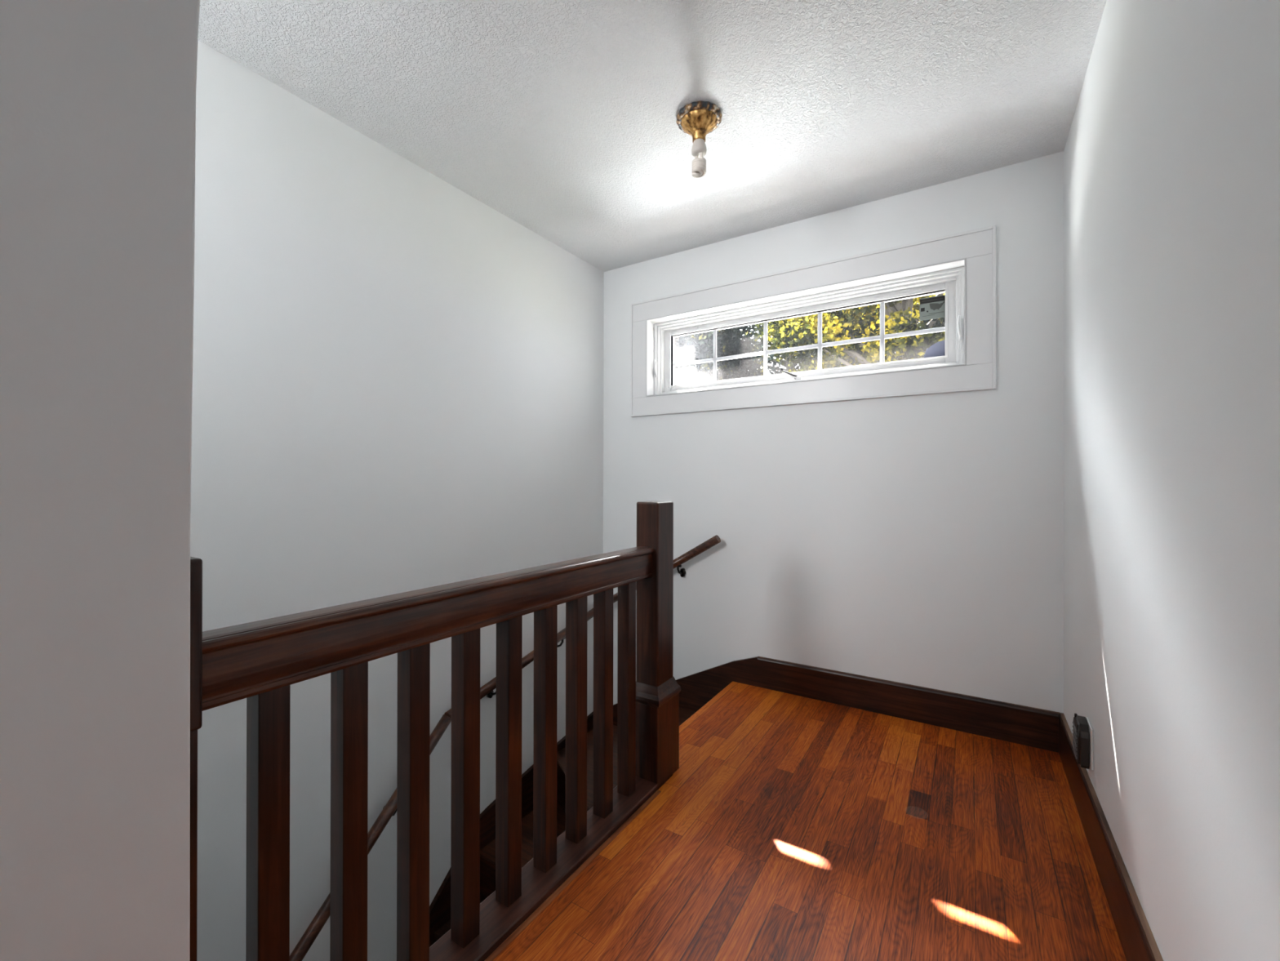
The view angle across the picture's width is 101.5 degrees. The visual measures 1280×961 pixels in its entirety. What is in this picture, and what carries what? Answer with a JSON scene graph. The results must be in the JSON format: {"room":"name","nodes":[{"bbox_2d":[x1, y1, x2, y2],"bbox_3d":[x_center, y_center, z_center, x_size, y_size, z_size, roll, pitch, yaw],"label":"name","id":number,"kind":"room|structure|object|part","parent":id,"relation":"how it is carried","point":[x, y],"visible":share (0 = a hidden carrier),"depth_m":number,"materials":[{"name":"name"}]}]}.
{"room":"stair landing","nodes":[
{"label":"stair landing","id":0,"kind":"room"},
{"bbox_2d":[0,0,199,960],"bbox_3d":[-1.565,-0.128,-0.600,0.145,2.440,3.312,0,0,32],"label":"wall","id":1,"kind":"structure","parent":0,"point":[98,97],"depth_m":0.66,"materials":[{"name":"paint"}]},
{"bbox_2d":[190,40,604,960],"bbox_3d":[-1.783,1.224,1.023,0.120,5.140,6.030,0,0,32],"label":"wall","id":2,"kind":"structure","parent":0,"point":[397,380],"depth_m":2.02,"materials":[{"name":"paint"}]},
{"bbox_2d":[289,534,720,960],"bbox_3d":[-0.611,1.383,1.977,0.840,2.176,2.727,0,0,32],"label":"wall handrail","id":3,"kind":"object","parent":2,"relation":"attached to","point":[389,810],"visible":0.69,"depth_m":2.07,"materials":[{"name":"brown wood"}]},
{"bbox_3d":[-1.233,1.741,1.649,0.044,1.458,1.509,0,0,32],"label":"rail","id":4,"kind":"part","parent":3,"relation":"part of","materials":[{"name":"brown wood"}]},
{"bbox_3d":[-0.526,0.898,2.767,0.045,0.309,1.174,0,0,32],"label":"rail","id":5,"kind":"part","parent":3,"relation":"part of","materials":[{"name":"brown wood"}]},
{"bbox_3d":[0.107,0.542,3.057,0.782,0.489,0.045,0,0,32],"label":"rail","id":6,"kind":"part","parent":3,"relation":"part of","materials":[{"name":"brown wood"}]},
{"bbox_2d":[429,711,593,946],"bbox_3d":[-1.036,2.695,2.077,0.020,2.520,2.973,0,0,32],"label":"trim","id":7,"kind":"structure","parent":2,"relation":"attached to","point":[440,906],"depth_m":2.52,"materials":[{"name":"brown wood"}]},
{"bbox_2d":[197,0,1106,271],"bbox_3d":[-0.750,-1.405,0.377,2.514,0.120,6.030,0,0,32],"label":"ceiling","id":8,"kind":"structure","parent":0,"point":[558,117],"depth_m":1.80,"materials":[{"name":"white paint"}]},
{"bbox_2d":[675,100,722,177],"bbox_3d":[0.218,-1.230,1.926,0.170,0.221,0.167,0,0,32],"label":"ceiling light","id":9,"kind":"object","parent":8,"relation":"attached to","point":[698,119],"visible":1,"depth_m":1.90,"materials":[{"name":"gold metal"}]},
{"bbox_2d":[692,128,706,142],"bbox_3d":[0.218,-1.263,1.926,0.052,0.032,0.052,0,0,32],"label":"socket","id":10,"kind":"object","parent":9,"relation":"attached to","point":[698,135],"depth_m":1.91,"materials":[{"name":"gold metal"}]},
{"bbox_3d":[0.218,-1.226,1.926,0.056,0.054,0.056,0,0,32],"label":"bulb","id":11,"kind":"part","parent":9,"relation":"part of","materials":[{"name":"white glass"}]},
{"bbox_2d":[493,681,1126,960],"bbox_3d":[-0.408,1.110,0.085,1.421,0.030,5.713,0,0,32],"label":"floor","id":12,"kind":"structure","parent":0,"point":[787,827],"depth_m":1.54,"materials":[{"name":"brown wood"}]},
{"bbox_2d":[189,501,680,960],"bbox_3d":[-0.292,0.613,1.403,0.149,1.069,1.488,0,0,32],"label":"balustrade","id":13,"kind":"object","parent":12,"relation":"on","point":[259,661],"visible":0.86,"depth_m":1.22,"materials":[{"name":"brown wood"}]},
{"bbox_3d":[-0.693,0.730,0.786,0.090,0.731,0.016,0,0,32],"label":"wall half post","id":14,"kind":"part","parent":13,"relation":"part of","materials":[{"name":"brown wood"}]},
{"bbox_3d":[-0.336,0.295,1.357,0.080,0.110,1.327,0,0,32],"label":"rail","id":15,"kind":"part","parent":13,"relation":"part of","materials":[{"name":"brown wood"}]},
{"bbox_3d":[-0.337,1.112,1.338,0.122,0.070,1.306,0,0,32],"label":"shoe rail","id":16,"kind":"part","parent":13,"relation":"part of","materials":[{"name":"brown wood"}]},
{"bbox_3d":[0.056,0.464,1.965,0.094,0.769,0.121,0,0,32],"label":"newel post","id":17,"kind":"part","parent":13,"relation":"part of","materials":[{"name":"brown wood"}]},
{"bbox_3d":[0.054,0.969,1.962,0.122,0.320,0.166,0,0,32],"label":"post","id":18,"kind":"part","parent":13,"relation":"part of","materials":[{"name":"brown wood"}]},
{"bbox_3d":[0.055,0.781,1.963,0.136,0.070,0.170,0,0,32],"label":"post moulding","id":19,"kind":"part","parent":13,"relation":"part of","materials":[{"name":"brown wood"}]},
{"bbox_2d":[603,151,1063,713],"bbox_3d":[0.798,1.231,2.830,2.314,5.140,0.217,0,0,32],"label":"wall","id":20,"kind":"structure","parent":0,"point":[913,540],"depth_m":2.49,"materials":[{"name":"paint"}]},
{"bbox_2d":[613,656,757,725],"bbox_3d":[0.194,1.522,3.073,1.032,1.157,0.017,0,0,32],"label":"trim","id":21,"kind":"structure","parent":20,"relation":"attached to","point":[697,689],"depth_m":2.94,"materials":[{"name":"brown wood"}]},
{"bbox_2d":[630,225,995,417],"bbox_3d":[0.791,-0.741,2.824,1.866,0.698,0.234,0,0,32],"label":"window","id":22,"kind":"structure","parent":20,"relation":"in","point":[962,265],"depth_m":2.64,"materials":[{"name":"white paint"}]},
{"bbox_3d":[0.000,-0.740,3.201,0.102,0.467,0.016,0,0,32],"label":"casing","id":23,"kind":"part","parent":22,"relation":"part of","materials":[{"name":"white paint"}]},
{"bbox_3d":[0.795,-0.578,2.796,0.089,0.055,0.017,0,0,17],"label":"crank handle","id":24,"kind":"part","parent":22,"relation":"part of","materials":[{"name":"black plastic"}]},
{"bbox_2d":[673,302,945,381],"bbox_3d":[0.835,-0.744,2.888,1.481,0.321,0.008,0,0,32],"label":"grille","id":25,"kind":"object","parent":22,"relation":"attached to","point":[882,336],"depth_m":2.81,"materials":[{"name":"grey wood"}]},
{"bbox_3d":[0.815,-0.739,2.857,1.631,0.455,0.152,0,0,32],"label":"frame","id":26,"kind":"part","parent":22,"relation":"part of","materials":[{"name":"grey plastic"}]},
{"bbox_3d":[0.827,-0.740,2.875,1.569,0.391,0.054,0,0,32],"label":"sash","id":27,"kind":"part","parent":22,"relation":"part of","materials":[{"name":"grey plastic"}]},
{"bbox_3d":[0.735,-0.454,2.736,1.842,0.102,0.016,0,0,32],"label":"casing","id":28,"kind":"part","parent":22,"relation":"part of","materials":[{"name":"white paint"}]},
{"bbox_2d":[920,294,945,320],"bbox_3d":[1.406,-0.830,2.513,0.107,0.108,0.002,0,0,32],"label":"window sticker","id":29,"kind":"object","parent":22,"relation":"attached to","point":[932,307],"visible":1,"depth_m":2.51,"materials":[{"name":"grey paper"}]},
{"bbox_2d":[920,307,941,316],"bbox_3d":[1.405,-0.816,2.513,0.098,0.042,0.001,0,0,32],"label":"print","id":30,"kind":"object","parent":29,"relation":"attached to","point":[925,312],"depth_m":2.52,"materials":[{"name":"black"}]},
{"bbox_2d":[924,339,945,357],"bbox_3d":[1.412,-0.628,2.509,0.092,0.080,0.001,0,0,32],"label":"film","id":31,"kind":"object","parent":22,"relation":"attached to","point":[938,348],"visible":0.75,"depth_m":2.50,"materials":[{"name":"grey plastic"}]},
{"bbox_3d":[1.474,-0.739,2.270,0.096,0.467,0.016,0,0,32],"label":"casing","id":32,"kind":"part","parent":22,"relation":"part of","materials":[{"name":"white paint"}]},
{"bbox_2d":[757,656,1060,752],"bbox_3d":[1.165,1.023,2.460,1.264,0.157,0.017,0,0,32],"label":"baseboard","id":33,"kind":"structure","parent":20,"relation":"attached to","point":[1021,725],"depth_m":2.38,"materials":[{"name":"brown wood"}]},
{"bbox_2d":[1063,0,1279,960],"bbox_3d":[0.274,1.226,-0.277,0.120,5.140,6.030,0,0,32],"label":"wall","id":34,"kind":"structure","parent":0,"point":[1171,152],"depth_m":0.94,"materials":[{"name":"paint"}]},
{"bbox_2d":[1072,712,1089,768],"bbox_3d":[1.404,0.828,1.666,0.030,0.144,0.100,0,0,32],"label":"plug","id":35,"kind":"object","parent":34,"relation":"attached to","point":[1081,740],"visible":1,"depth_m":1.63,"materials":[{"name":"black plastic"}]},
{"bbox_2d":[1085,716,1093,769],"bbox_3d":[1.414,0.825,1.646,0.008,0.126,0.104,0,0,32],"label":"outlet cover","id":36,"kind":"object","parent":34,"relation":"attached to","point":[1090,726],"visible":0.62,"depth_m":1.60,"materials":[{"name":"white plastic"}]},
{"bbox_2d":[1058,712,1163,960],"bbox_3d":[0.185,1.017,-0.289,0.017,0.157,5.713,0,0,32],"label":"baseboard","id":37,"kind":"structure","parent":34,"relation":"attached to","point":[1133,940],"depth_m":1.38,"materials":[{"name":"brown wood"}]},
{"bbox_3d":[-1.365,3.844,0.683,0.953,0.100,5.713,0,0,32],"label":"floor","id":38,"kind":"structure","parent":0,"visible":0},
{"bbox_2d":[434,707,695,940],"bbox_3d":[-0.656,2.403,1.791,0.936,2.549,3.054,0,0,32],"label":"staircase","id":39,"kind":"structure","parent":38,"relation":"on","point":[487,854],"depth_m":2.65,"materials":[{"name":"brown wood"}]},
{"label":"outside","id":40,"kind":"structure","parent":0,"visible":0},
{"bbox_3d":[12.576,4.283,29.264,70.000,0.150,57.069,0,0,32],"label":"ground","id":41,"kind":"structure","parent":40,"visible":0},
{"bbox_2d":[674,324,784,385],"bbox_3d":[0.660,-0.214,9.492,3.867,8.778,3.694,0,0,23],"label":"tree","id":42,"kind":"object","parent":41,"relation":"on","point":[728,344],"visible":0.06,"depth_m":8.64,"materials":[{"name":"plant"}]},
{"bbox_2d":[676,298,940,374],"bbox_3d":[3.581,-1.316,12.707,8.820,10.996,4.288,0,0,36],"label":"tree","id":43,"kind":"object","parent":41,"relation":"on","point":[786,362],"visible":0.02,"depth_m":12.75,"materials":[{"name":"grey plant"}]},
{"bbox_2d":[754,292,945,372],"bbox_3d":[3.489,-0.175,6.912,3.635,8.703,3.526,0,0,-10],"label":"tree","id":44,"kind":"object","parent":41,"relation":"on","point":[901,315],"visible":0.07,"depth_m":6.64,"materials":[{"name":"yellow plant"}]}
]}

